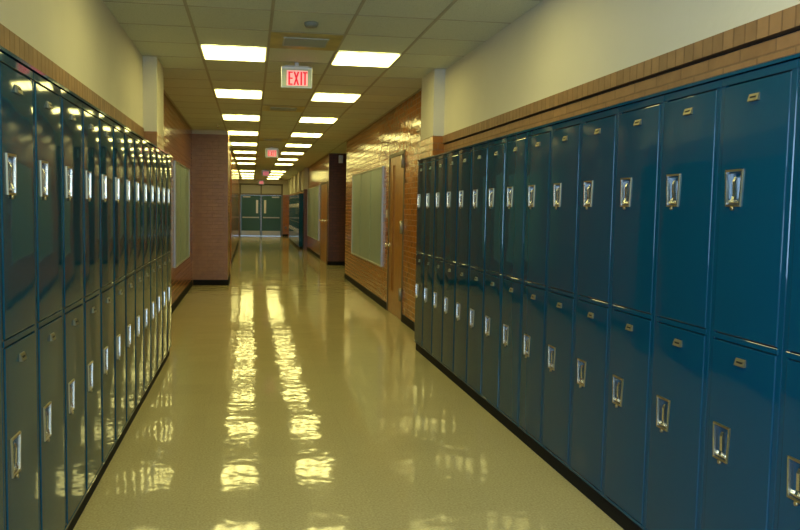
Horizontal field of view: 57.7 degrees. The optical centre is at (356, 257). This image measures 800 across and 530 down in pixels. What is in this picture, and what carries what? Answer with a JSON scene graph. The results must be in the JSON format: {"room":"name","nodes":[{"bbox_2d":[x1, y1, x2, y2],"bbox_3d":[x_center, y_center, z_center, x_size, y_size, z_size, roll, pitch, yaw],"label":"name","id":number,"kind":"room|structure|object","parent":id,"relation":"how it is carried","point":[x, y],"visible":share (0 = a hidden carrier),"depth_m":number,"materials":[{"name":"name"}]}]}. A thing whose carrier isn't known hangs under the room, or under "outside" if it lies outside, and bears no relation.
{"room":"school corridor","nodes":[
{"label":"school corridor","id":0,"kind":"room"},
{"bbox_2d":[0,0,143,137],"bbox_3d":[-1.365,-1.160,1.873,0.128,0.824,10.250,0,4,-8],"label":"wall","id":1,"kind":"structure","parent":0,"point":[83,38],"depth_m":4.46,"materials":[{"name":"beige paint"}]},
{"bbox_2d":[143,56,163,150],"bbox_3d":[-2.126,-0.492,7.279,0.310,2.909,0.550,0,4,-8],"label":"wall","id":2,"kind":"structure","parent":0,"point":[153,70],"depth_m":6.96,"materials":[{"name":"beige paint"}]},
{"bbox_2d":[164,93,191,304],"bbox_3d":[-2.697,-0.722,10.547,0.120,2.909,6.100,0,4,-8],"label":"wall","id":3,"kind":"structure","parent":0,"point":[177,133],"depth_m":10.81,"materials":[{"name":"red brick"}]},
{"bbox_2d":[173,161,189,267],"bbox_3d":[-2.760,-0.698,11.502,0.032,1.530,2.400,0,4,-8],"label":"display case","id":4,"kind":"object","parent":3,"relation":"attached to","point":[181,174],"visible":1,"depth_m":11.30,"materials":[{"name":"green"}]},
{"bbox_2d":[171,281,192,313],"bbox_3d":[-2.650,0.678,10.644,0.016,0.104,6.084,0,4,-8],"label":"baseboard","id":5,"kind":"structure","parent":3,"relation":"attached to","point":[178,300],"depth_m":11.39,"materials":[{"name":"black rubber"}]},
{"bbox_2d":[230,152,238,263],"bbox_3d":[-6.292,-1.695,24.138,4.500,2.909,11.300,0,4,-8],"label":"wall","id":6,"kind":"structure","parent":0,"point":[234,173],"depth_m":21.25,"materials":[{"name":"brick"}]},
{"bbox_2d":[231,241,238,263],"bbox_3d":[-4.079,-0.284,24.558,0.016,0.104,11.300,0,4,-8],"label":"baseboard","id":7,"kind":"structure","parent":6,"relation":"attached to","point":[238,241],"depth_m":22.26,"materials":[{"name":"black rubber"}]},
{"bbox_2d":[239,179,288,194],"bbox_3d":[-5.191,-3.655,37.441,10.500,0.759,0.120,0,4,-8],"label":"wall","id":8,"kind":"structure","parent":0,"point":[285,183],"depth_m":37.51,"materials":[{"name":"beige paint"}]},
{"bbox_2d":[283,195,288,235],"bbox_3d":[-5.212,-2.204,37.539,10.500,2.150,0.120,0,4,-8],"label":"brick wall","id":9,"kind":"structure","parent":0,"point":[285,197],"depth_m":37.70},
{"bbox_2d":[239,183,282,235],"bbox_3d":[-4.935,-2.474,37.515,2.240,2.700,0.170,0,4,-8],"label":"door","id":10,"kind":"structure","parent":9,"relation":"in","point":[254,199],"depth_m":37.50,"materials":[{"name":"green metal"}]},
{"bbox_2d":[291,177,292,193],"bbox_3d":[-2.995,-3.374,33.769,0.100,0.759,0.400,0,4,-8],"label":"pier","id":11,"kind":"object","parent":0,"point":[291,177],"visible":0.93,"depth_m":33.57,"materials":[{"name":"beige paint"}]},
{"bbox_2d":[294,174,296,191],"bbox_3d":[-2.592,-3.181,31.005,0.100,0.759,0.400,0,4,-8],"label":"pier","id":12,"kind":"object","parent":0,"point":[295,175],"visible":1,"depth_m":30.82,"materials":[{"name":"beige paint"}]},
{"bbox_2d":[289,170,303,194],"bbox_3d":[-2.606,-3.239,31.860,0.120,0.759,11.700,0,4,-8],"label":"wall","id":13,"kind":"structure","parent":0,"point":[302,174],"depth_m":30.62,"materials":[{"name":"beige paint"}]},
{"bbox_2d":[298,171,301,190],"bbox_3d":[-2.219,-3.002,28.438,0.100,0.759,0.400,0,4,-8],"label":"pier","id":14,"kind":"object","parent":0,"point":[299,172],"visible":1,"depth_m":28.25,"materials":[{"name":"beige paint"}]},
{"bbox_2d":[303,168,307,249],"bbox_3d":[-1.762,-1.750,25.958,0.250,2.909,0.400,0,4,-8],"label":"wall","id":15,"kind":"structure","parent":0,"point":[305,187],"depth_m":25.77,"materials":[{"name":"beige paint"}]},
{"bbox_2d":[307,154,328,255],"bbox_3d":[-1.175,-1.498,22.374,0.120,2.909,6.880,0,4,-8],"label":"wall","id":16,"kind":"structure","parent":0,"point":[318,173],"depth_m":21.73,"materials":[{"name":"brick"}]},
{"bbox_2d":[307,185,319,240],"bbox_3d":[-1.408,-1.460,23.447,0.032,1.640,4.300,0,4,-8],"label":"display case","id":17,"kind":"object","parent":16,"relation":"attached to","point":[313,194],"visible":1,"depth_m":23.16,"materials":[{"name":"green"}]},
{"bbox_2d":[307,247,319,258],"bbox_3d":[-1.409,-0.169,23.461,0.016,0.104,4.850,0,4,-8],"label":"baseboard","id":18,"kind":"structure","parent":16,"relation":"attached to","point":[308,249],"depth_m":23.17,"materials":[{"name":"black rubber"}]},
{"bbox_2d":[319,181,327,264],"bbox_3d":[-0.883,-0.982,20.062,0.201,2.200,1.900,0,4,-8],"label":"door","id":19,"kind":"structure","parent":16,"relation":"in","point":[324,186],"depth_m":20.10,"materials":[{"name":"brown"}]},
{"bbox_2d":[103,0,540,179],"bbox_3d":[-2.238,-2.650,17.165,10.500,0.060,40.900,0,4,-8],"label":"ceiling","id":20,"kind":"structure","parent":0,"point":[504,11],"depth_m":6.64,"materials":[{"name":"tile"}]},
{"bbox_2d":[199,45,267,61],"bbox_3d":[-1.127,-1.885,6.697,0.595,0.010,0.595,0,4,-8],"label":"recessed light","id":21,"kind":"object","parent":20,"relation":"in","point":[214,52],"visible":1,"depth_m":6.65,"materials":[{"name":"white plastic"}]},
{"bbox_2d":[214,89,262,98],"bbox_3d":[-1.477,-2.053,9.104,0.595,0.010,0.595,0,4,-8],"label":"recessed light","id":22,"kind":"object","parent":20,"relation":"in","point":[218,93],"visible":1,"depth_m":9.06,"materials":[{"name":"white plastic"}]},
{"bbox_2d":[222,115,259,120],"bbox_3d":[-1.827,-2.221,11.511,0.595,0.010,0.595,0,4,-8],"label":"recessed light","id":23,"kind":"object","parent":20,"relation":"in","point":[225,117],"visible":1,"depth_m":11.44,"materials":[{"name":"white plastic"}]},
{"bbox_2d":[228,131,258,135],"bbox_3d":[-2.178,-2.389,13.919,0.595,0.010,0.595,0,4,-8],"label":"recessed light","id":24,"kind":"object","parent":20,"relation":"in","point":[229,132],"visible":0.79,"depth_m":13.87,"materials":[{"name":"white plastic"}]},
{"bbox_2d":[230,142,257,145],"bbox_3d":[-2.528,-2.557,16.326,0.595,0.010,0.595,0,4,-8],"label":"recessed light","id":25,"kind":"object","parent":20,"relation":"in","point":[243,144],"visible":1,"depth_m":16.30,"materials":[{"name":"white plastic"}]},
{"bbox_2d":[231,143,256,145],"bbox_3d":[-2.528,-2.556,16.326,0.562,0.008,0.562,0,4,-8],"label":"diffuser","id":26,"kind":"object","parent":25,"relation":"attached to","point":[244,144],"depth_m":16.30,"materials":[{"name":"white plastic"}]},
{"bbox_2d":[233,151,256,153],"bbox_3d":[-2.878,-2.725,18.733,0.595,0.010,0.595,0,4,-8],"label":"recessed light","id":27,"kind":"object","parent":20,"relation":"in","point":[251,152],"visible":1,"depth_m":18.68,"materials":[{"name":"white plastic"}]},
{"bbox_2d":[262,169,269,175],"bbox_3d":[-3.395,-3.184,27.159,0.304,0.247,0.052,0,4,-8],"label":"exit sign","id":28,"kind":"object","parent":20,"relation":"hanging from","point":[265,172],"visible":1,"depth_m":27.14,"materials":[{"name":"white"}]},
{"bbox_2d":[265,147,277,157],"bbox_3d":[-1.981,-2.475,16.980,0.304,0.247,0.052,0,4,-8],"label":"exit sign","id":29,"kind":"object","parent":20,"relation":"hanging from","point":[271,152],"visible":1,"depth_m":16.96,"materials":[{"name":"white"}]},
{"bbox_2d":[259,138,287,141],"bbox_3d":[-1.750,-2.468,15.210,0.593,0.014,0.593,0,4,-8],"label":"ceiling vent","id":30,"kind":"object","parent":20,"relation":"in","point":[260,139],"visible":1,"depth_m":15.13,"materials":[{"name":"grey metal"}]},
{"bbox_2d":[262,105,304,111],"bbox_3d":[-1.049,-2.132,10.396,0.593,0.014,0.593,0,4,-8],"label":"ceiling vent","id":31,"kind":"object","parent":20,"relation":"in","point":[265,107],"visible":1,"depth_m":10.32,"materials":[{"name":"grey metal"}]},
{"bbox_2d":[281,152,303,154],"bbox_3d":[-1.672,-2.719,18.909,0.595,0.010,0.595,0,4,-8],"label":"recessed light","id":32,"kind":"object","parent":20,"relation":"in","point":[290,153],"visible":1,"depth_m":18.82,"materials":[{"name":"white plastic"}]},
{"bbox_2d":[281,63,311,88],"bbox_3d":[-0.585,-1.786,7.102,0.304,0.247,0.052,0,4,-8],"label":"exit sign","id":33,"kind":"object","parent":20,"relation":"hanging from","point":[293,77],"visible":1,"depth_m":7.08,"materials":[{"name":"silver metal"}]},
{"bbox_2d":[285,144,311,146],"bbox_3d":[-1.322,-2.551,16.502,0.595,0.010,0.595,0,4,-8],"label":"recessed light","id":34,"kind":"object","parent":20,"relation":"in","point":[286,145],"visible":1,"depth_m":16.39,"materials":[{"name":"white plastic"}]},
{"bbox_2d":[269,32,343,50],"bbox_3d":[-0.436,-1.838,6.183,0.593,0.014,0.593,0,4,-8],"label":"ceiling vent","id":35,"kind":"object","parent":20,"relation":"in","point":[283,40],"visible":1,"depth_m":6.14,"materials":[{"name":"grey metal"}]},
{"bbox_2d":[291,133,322,136],"bbox_3d":[-0.971,-2.383,14.095,0.595,0.010,0.595,0,4,-8],"label":"recessed light","id":36,"kind":"object","parent":20,"relation":"in","point":[292,134],"visible":1,"depth_m":14.06,"materials":[{"name":"white plastic"}]},
{"bbox_2d":[304,21,317,27],"bbox_3d":[-0.348,-1.791,5.578,0.110,0.035,0.110,0,4,-8],"label":"smoke detector","id":37,"kind":"object","parent":20,"relation":"attached to","point":[308,24],"visible":1,"depth_m":5.54,"materials":[{"name":"grey plastic"}]},
{"bbox_2d":[298,117,337,122],"bbox_3d":[-0.621,-2.215,11.687,0.595,0.010,0.595,0,4,-8],"label":"recessed light","id":38,"kind":"object","parent":20,"relation":"in","point":[302,119],"visible":1,"depth_m":11.63,"materials":[{"name":"white plastic"}]},
{"bbox_2d":[103,0,542,179],"bbox_3d":[-2.039,-2.617,17.197,3.072,0.005,40.900,0,4,-8],"label":"grid","id":39,"kind":"object","parent":20,"relation":"attached to","point":[453,2],"visible":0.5,"depth_m":7.47,"materials":[{"name":"beige paint"}]},
{"bbox_2d":[310,93,360,101],"bbox_3d":[-0.271,-2.047,9.280,0.595,0.010,0.595,0,4,-8],"label":"recessed light","id":40,"kind":"object","parent":20,"relation":"in","point":[316,96],"visible":1,"depth_m":9.22,"materials":[{"name":"white plastic"}]},
{"bbox_2d":[330,51,401,66],"bbox_3d":[0.080,-1.879,6.873,0.595,0.010,0.595,0,4,-8],"label":"recessed light","id":41,"kind":"object","parent":20,"relation":"in","point":[341,57],"visible":1,"depth_m":6.82,"materials":[{"name":"white plastic"}]},
{"bbox_2d":[327,153,345,260],"bbox_3d":[0.753,-1.250,19.127,3.000,2.909,0.120,0,4,-8],"label":"wall","id":42,"kind":"structure","parent":0,"point":[337,171],"depth_m":18.88,"materials":[{"name":"brown brick"}]},
{"bbox_2d":[327,261,344,264],"bbox_3d":[0.684,0.154,19.146,2.916,0.104,0.016,0,4,-8],"label":"baseboard","id":43,"kind":"structure","parent":42,"relation":"attached to","point":[328,262],"depth_m":18.97,"materials":[{"name":"black rubber"}]},
{"bbox_2d":[339,155,342,162],"bbox_3d":[-0.401,-2.551,18.769,0.110,0.200,0.075,0,4,-8],"label":"fire alarm strobe","id":44,"kind":"object","parent":42,"relation":"attached to","point":[340,156],"visible":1,"depth_m":18.74,"materials":[{"name":"grey plastic"}]},
{"bbox_2d":[73,236,623,529],"bbox_3d":[-2.283,0.332,17.367,10.500,0.100,40.900,0,4,-8],"label":"floor","id":45,"kind":"structure","parent":0,"point":[284,396],"depth_m":4.79,"materials":[{"name":"tile"}]},
{"bbox_2d":[0,338,3,529],"bbox_3d":[-1.196,0.303,2.095,0.226,1.879,0.380,0,4,-8],"label":"locker","id":46,"kind":"object","parent":45,"relation":"on","point":[1,448],"visible":1,"depth_m":2.29,"materials":[{"name":"blue metal"}]},
{"bbox_2d":[0,52,38,529],"bbox_3d":[-1.251,0.277,2.471,0.226,1.879,0.380,0,4,-8],"label":"locker","id":47,"kind":"object","parent":45,"relation":"on","point":[17,235],"visible":0.99,"depth_m":2.45,"materials":[{"name":"blue metal"}]},
{"bbox_2d":[0,45,171,156],"bbox_3d":[-1.540,-0.817,4.477,0.221,0.024,5.344,0,4,-8],"label":"strip","id":48,"kind":"object","parent":47,"relation":"on","point":[8,53],"visible":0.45,"depth_m":3.04,"materials":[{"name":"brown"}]},
{"bbox_2d":[32,72,65,529],"bbox_3d":[-1.306,0.251,2.848,0.226,1.879,0.380,0,4,-8],"label":"locker","id":49,"kind":"object","parent":45,"relation":"on","point":[45,95],"visible":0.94,"depth_m":2.82,"materials":[{"name":"blue metal"}]},
{"bbox_2d":[60,89,85,529],"bbox_3d":[-1.360,0.225,3.224,0.226,1.879,0.380,0,4,-8],"label":"locker","id":50,"kind":"object","parent":45,"relation":"on","point":[70,107],"visible":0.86,"depth_m":3.20,"materials":[{"name":"blue metal"}]},
{"bbox_2d":[81,103,101,494],"bbox_3d":[-1.415,0.199,3.600,0.226,1.879,0.380,0,4,-8],"label":"locker","id":51,"kind":"object","parent":45,"relation":"on","point":[89,116],"visible":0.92,"depth_m":3.57,"materials":[{"name":"blue metal"}]},
{"bbox_2d":[98,113,114,466],"bbox_3d":[-1.470,0.172,3.976,0.226,1.879,0.380,0,4,-8],"label":"locker","id":52,"kind":"object","parent":45,"relation":"on","point":[105,125],"visible":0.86,"depth_m":3.95,"materials":[{"name":"blue metal"}]},
{"bbox_2d":[67,351,168,529],"bbox_3d":[-1.583,1.113,4.602,0.193,0.085,5.330,0,4,-8],"label":"plinth","id":53,"kind":"object","parent":45,"relation":"on","point":[76,517],"visible":0.22,"depth_m":4.18,"materials":[{"name":"black rubber"}]},
{"bbox_2d":[112,122,125,443],"bbox_3d":[-1.525,0.146,4.352,0.226,1.879,0.380,0,4,-8],"label":"locker","id":54,"kind":"object","parent":45,"relation":"on","point":[117,131],"visible":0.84,"depth_m":4.33,"materials":[{"name":"blue metal"}]},
{"bbox_2d":[124,129,135,424],"bbox_3d":[-1.579,0.120,4.728,0.226,1.879,0.380,0,4,-8],"label":"locker","id":55,"kind":"object","parent":45,"relation":"on","point":[128,136],"visible":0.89,"depth_m":4.70,"materials":[{"name":"blue metal"}]},
{"bbox_2d":[134,135,143,406],"bbox_3d":[-1.634,0.093,5.104,0.226,1.879,0.380,0,4,-8],"label":"locker","id":56,"kind":"object","parent":45,"relation":"on","point":[138,209],"visible":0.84,"depth_m":5.08,"materials":[{"name":"blue metal"}]},
{"bbox_2d":[142,140,150,392],"bbox_3d":[-1.689,0.067,5.481,0.226,1.879,0.380,0,4,-8],"label":"locker","id":57,"kind":"object","parent":45,"relation":"on","point":[145,146],"visible":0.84,"depth_m":5.45,"materials":[{"name":"blue metal"}]},
{"bbox_2d":[149,145,156,380],"bbox_3d":[-1.744,0.041,5.857,0.226,1.879,0.380,0,4,-8],"label":"locker","id":58,"kind":"object","parent":45,"relation":"on","point":[153,324],"visible":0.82,"depth_m":5.83,"materials":[{"name":"blue metal"}]},
{"bbox_2d":[156,148,161,370],"bbox_3d":[-1.798,0.015,6.233,0.226,1.879,0.380,0,4,-8],"label":"locker","id":59,"kind":"object","parent":45,"relation":"on","point":[158,152],"visible":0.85,"depth_m":6.21,"materials":[{"name":"blue metal"}]},
{"bbox_2d":[161,152,166,361],"bbox_3d":[-1.853,-0.012,6.609,0.226,1.879,0.380,0,4,-8],"label":"locker","id":60,"kind":"object","parent":45,"relation":"on","point":[164,156],"visible":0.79,"depth_m":6.60,"materials":[{"name":"blue metal"}]},
{"bbox_2d":[166,155,171,352],"bbox_3d":[-1.908,-0.038,6.985,0.226,1.879,0.380,0,4,-8],"label":"locker","id":61,"kind":"object","parent":45,"relation":"on","point":[168,158],"visible":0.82,"depth_m":6.96,"materials":[{"name":"blue metal"}]},
{"bbox_2d":[192,130,229,281],"bbox_3d":[-3.018,-0.986,14.382,0.970,2.909,1.600,0,4,-8],"label":"wall pier","id":62,"kind":"object","parent":45,"relation":"on","point":[210,148],"visible":0.61,"depth_m":13.61,"materials":[{"name":"brick"}]},
{"bbox_2d":[193,280,228,284],"bbox_3d":[-2.754,0.470,13.704,0.660,0.104,0.016,0,4,-8],"label":"baseboard","id":63,"kind":"object","parent":62,"relation":"attached to","point":[195,282],"visible":1,"depth_m":13.70,"materials":[{"name":"black rubber"}]},
{"bbox_2d":[291,204,291,240],"bbox_3d":[-2.657,-1.679,30.910,0.226,1.903,0.380,0,4,-8],"label":"locker","id":64,"kind":"object","parent":45,"relation":"on","point":[291,204],"visible":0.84,"depth_m":30.98,"materials":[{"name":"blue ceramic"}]},
{"bbox_2d":[292,204,292,240],"bbox_3d":[-2.547,-1.626,30.158,0.226,1.903,0.380,0,4,-8],"label":"locker","id":65,"kind":"object","parent":45,"relation":"on","point":[292,204],"visible":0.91,"depth_m":30.22,"materials":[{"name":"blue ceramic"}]},
{"bbox_2d":[294,195,294,232],"bbox_3d":[-2.383,-1.548,29.029,0.226,1.903,0.380,0,4,-8],"label":"locker","id":66,"kind":"object","parent":45,"relation":"on","point":[294,195],"visible":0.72,"depth_m":28.91,"materials":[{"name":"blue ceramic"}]},
{"bbox_2d":[295,195,295,243],"bbox_3d":[-2.274,-1.495,28.277,0.226,1.903,0.380,0,4,-8],"label":"locker","id":67,"kind":"object","parent":45,"relation":"on","point":[295,195],"visible":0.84,"depth_m":28.23,"materials":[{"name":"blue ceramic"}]},
{"bbox_2d":[296,204,296,244],"bbox_3d":[-2.164,-1.442,27.525,0.226,1.903,0.380,0,4,-8],"label":"locker","id":68,"kind":"object","parent":45,"relation":"on","point":[296,204],"visible":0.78,"depth_m":27.58,"materials":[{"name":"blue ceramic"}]},
{"bbox_2d":[297,194,297,238],"bbox_3d":[-2.110,-1.416,27.149,0.226,1.903,0.380,0,4,-8],"label":"locker","id":69,"kind":"object","parent":45,"relation":"on","point":[297,194],"visible":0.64,"depth_m":27.04,"materials":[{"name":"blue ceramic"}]},
{"bbox_2d":[298,194,302,246],"bbox_3d":[-2.000,-1.364,26.396,0.226,1.903,0.380,0,4,-8],"label":"locker","id":70,"kind":"object","parent":45,"relation":"on","point":[300,204],"visible":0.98,"depth_m":26.22,"materials":[{"name":"blue metal"}]},
{"bbox_2d":[414,159,426,347],"bbox_3d":[0.755,-0.042,7.466,0.226,1.903,0.380,0,4,-8],"label":"locker","id":71,"kind":"object","parent":45,"relation":"on","point":[422,165],"visible":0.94,"depth_m":7.42,"materials":[{"name":"blue metal"}]},
{"bbox_2d":[422,157,435,355],"bbox_3d":[0.809,-0.016,7.090,0.226,1.903,0.380,0,4,-8],"label":"locker","id":72,"kind":"object","parent":45,"relation":"on","point":[431,163],"visible":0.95,"depth_m":7.05,"materials":[{"name":"blue metal"}]},
{"bbox_2d":[432,154,446,363],"bbox_3d":[0.864,0.010,6.714,0.226,1.903,0.380,0,4,-8],"label":"locker","id":73,"kind":"object","parent":45,"relation":"on","point":[441,161],"visible":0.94,"depth_m":6.67,"materials":[{"name":"blue metal"}]},
{"bbox_2d":[442,151,458,373],"bbox_3d":[0.919,0.036,6.338,0.226,1.903,0.380,0,4,-8],"label":"locker","id":74,"kind":"object","parent":45,"relation":"on","point":[452,189],"visible":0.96,"depth_m":6.29,"materials":[{"name":"blue metal"}]},
{"bbox_2d":[454,147,472,384],"bbox_3d":[0.974,0.063,5.962,0.226,1.903,0.380,0,4,-8],"label":"locker","id":75,"kind":"object","parent":45,"relation":"on","point":[465,155],"visible":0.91,"depth_m":5.92,"materials":[{"name":"blue metal"}]},
{"bbox_2d":[467,143,488,396],"bbox_3d":[1.028,0.089,5.586,0.226,1.903,0.380,0,4,-8],"label":"locker","id":76,"kind":"object","parent":45,"relation":"on","point":[480,152],"visible":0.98,"depth_m":5.54,"materials":[{"name":"blue metal"}]},
{"bbox_2d":[482,138,506,410],"bbox_3d":[1.083,0.115,5.210,0.226,1.903,0.380,0,4,-8],"label":"locker","id":77,"kind":"object","parent":45,"relation":"on","point":[494,236],"visible":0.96,"depth_m":5.17,"materials":[{"name":"blue metal"}]},
{"bbox_2d":[499,132,527,426],"bbox_3d":[1.138,0.142,4.833,0.226,1.903,0.380,0,4,-8],"label":"locker","id":78,"kind":"object","parent":45,"relation":"on","point":[517,145],"visible":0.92,"depth_m":4.79,"materials":[{"name":"blue metal"}]},
{"bbox_2d":[416,343,642,529],"bbox_3d":[1.167,1.147,4.713,0.193,0.085,6.092,0,4,-8],"label":"plinth","id":79,"kind":"object","parent":45,"relation":"on","point":[622,520],"visible":0.33,"depth_m":4.32,"materials":[{"name":"black rubber"}]},
{"bbox_2d":[519,125,552,445],"bbox_3d":[1.193,0.168,4.457,0.226,1.903,0.380,0,4,-8],"label":"locker","id":80,"kind":"object","parent":45,"relation":"on","point":[540,141],"visible":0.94,"depth_m":4.42,"materials":[{"name":"blue metal"}]},
{"bbox_2d":[542,117,582,468],"bbox_3d":[1.247,0.194,4.081,0.226,1.903,0.380,0,4,-8],"label":"locker","id":81,"kind":"object","parent":45,"relation":"on","point":[567,136],"visible":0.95,"depth_m":4.04,"materials":[{"name":"blue metal"}]},
{"bbox_2d":[570,107,618,496],"bbox_3d":[1.302,0.220,3.705,0.226,1.903,0.380,0,4,-8],"label":"locker","id":82,"kind":"object","parent":45,"relation":"on","point":[600,130],"visible":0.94,"depth_m":3.66,"materials":[{"name":"blue metal"}]},
{"bbox_2d":[603,95,663,529],"bbox_3d":[1.357,0.247,3.329,0.226,1.903,0.380,0,4,-8],"label":"locker","id":83,"kind":"object","parent":45,"relation":"on","point":[640,130],"visible":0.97,"depth_m":3.29,"materials":[{"name":"blue metal"}]},
{"bbox_2d":[645,79,721,529],"bbox_3d":[1.412,0.273,2.953,0.226,1.903,0.380,0,4,-8],"label":"locker","id":84,"kind":"object","parent":45,"relation":"on","point":[692,116],"visible":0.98,"depth_m":2.91,"materials":[{"name":"blue metal"}]},
{"bbox_2d":[701,59,798,529],"bbox_3d":[1.466,0.299,2.577,0.226,1.903,0.380,0,4,-8],"label":"locker","id":85,"kind":"object","parent":45,"relation":"on","point":[759,107],"visible":0.98,"depth_m":2.53,"materials":[{"name":"blue metal"}]},
{"bbox_2d":[773,58,799,529],"bbox_3d":[1.521,0.325,2.201,0.226,1.903,0.380,0,4,-8],"label":"locker","id":86,"kind":"object","parent":45,"relation":"on","point":[787,493],"visible":1,"depth_m":2.33,"materials":[{"name":"blue metal"}]},
{"bbox_2d":[417,52,799,161],"bbox_3d":[1.182,-0.807,4.582,0.221,0.024,6.106,0,4,-8],"label":"strip","id":87,"kind":"object","parent":86,"relation":"on","point":[794,56],"visible":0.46,"depth_m":3.10,"materials":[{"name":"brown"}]},
{"bbox_2d":[345,90,421,321],"bbox_3d":[0.375,-0.755,11.727,0.120,2.909,7.550,0,4,-8],"label":"wall","id":88,"kind":"structure","parent":0,"point":[398,130],"depth_m":10.71,"materials":[{"name":"brick"}]},
{"bbox_2d":[344,274,386,309],"bbox_3d":[0.097,0.553,13.115,0.016,0.104,4.910,0,4,-8],"label":"baseboard","id":89,"kind":"structure","parent":88,"relation":"attached to","point":[382,303],"depth_m":12.46,"materials":[{"name":"black rubber"}]},
{"bbox_2d":[351,166,383,266],"bbox_3d":[0.158,-0.738,12.684,0.032,1.540,3.300,0,4,-8],"label":"display case","id":90,"kind":"object","parent":88,"relation":"attached to","point":[367,186],"visible":1,"depth_m":12.33,"materials":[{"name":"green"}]},
{"bbox_2d":[385,150,404,320],"bbox_3d":[0.572,-0.322,10.099,0.191,2.270,1.060,0,4,-8],"label":"door","id":91,"kind":"structure","parent":88,"relation":"in","point":[395,244],"depth_m":10.09,"materials":[{"name":"brown wood"}]},
{"bbox_2d":[401,314,414,331],"bbox_3d":[0.715,0.850,8.865,0.016,0.104,1.580,0,4,-8],"label":"baseboard","id":92,"kind":"structure","parent":88,"relation":"attached to","point":[408,322],"depth_m":9.22,"materials":[{"name":"black rubber"}]},
{"bbox_2d":[420,69,445,158],"bbox_3d":[0.873,-0.476,7.716,0.290,2.909,0.550,0,4,-8],"label":"wall","id":93,"kind":"structure","parent":0,"point":[433,83],"depth_m":7.39,"materials":[{"name":"beige paint"}]},
{"bbox_2d":[444,0,799,134],"bbox_3d":[1.694,-1.221,2.314,0.120,0.669,10.250,0,4,-8],"label":"wall","id":94,"kind":"structure","parent":0,"point":[556,46],"depth_m":4.46,"materials":[{"name":"beige paint"}]},
{"bbox_2d":[444,31,799,151],"bbox_3d":[1.677,0.275,2.416,0.120,2.150,10.250,0,4,-8],"label":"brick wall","id":95,"kind":"structure","parent":0,"point":[788,44],"depth_m":3.47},
{"bbox_2d":[443,4,799,143],"bbox_3d":[1.677,-0.843,2.338,0.122,0.090,10.250,0,4,-8],"label":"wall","id":96,"kind":"structure","parent":95,"relation":"attached to","point":[785,21],"depth_m":3.45,"materials":[{"name":"brick"}]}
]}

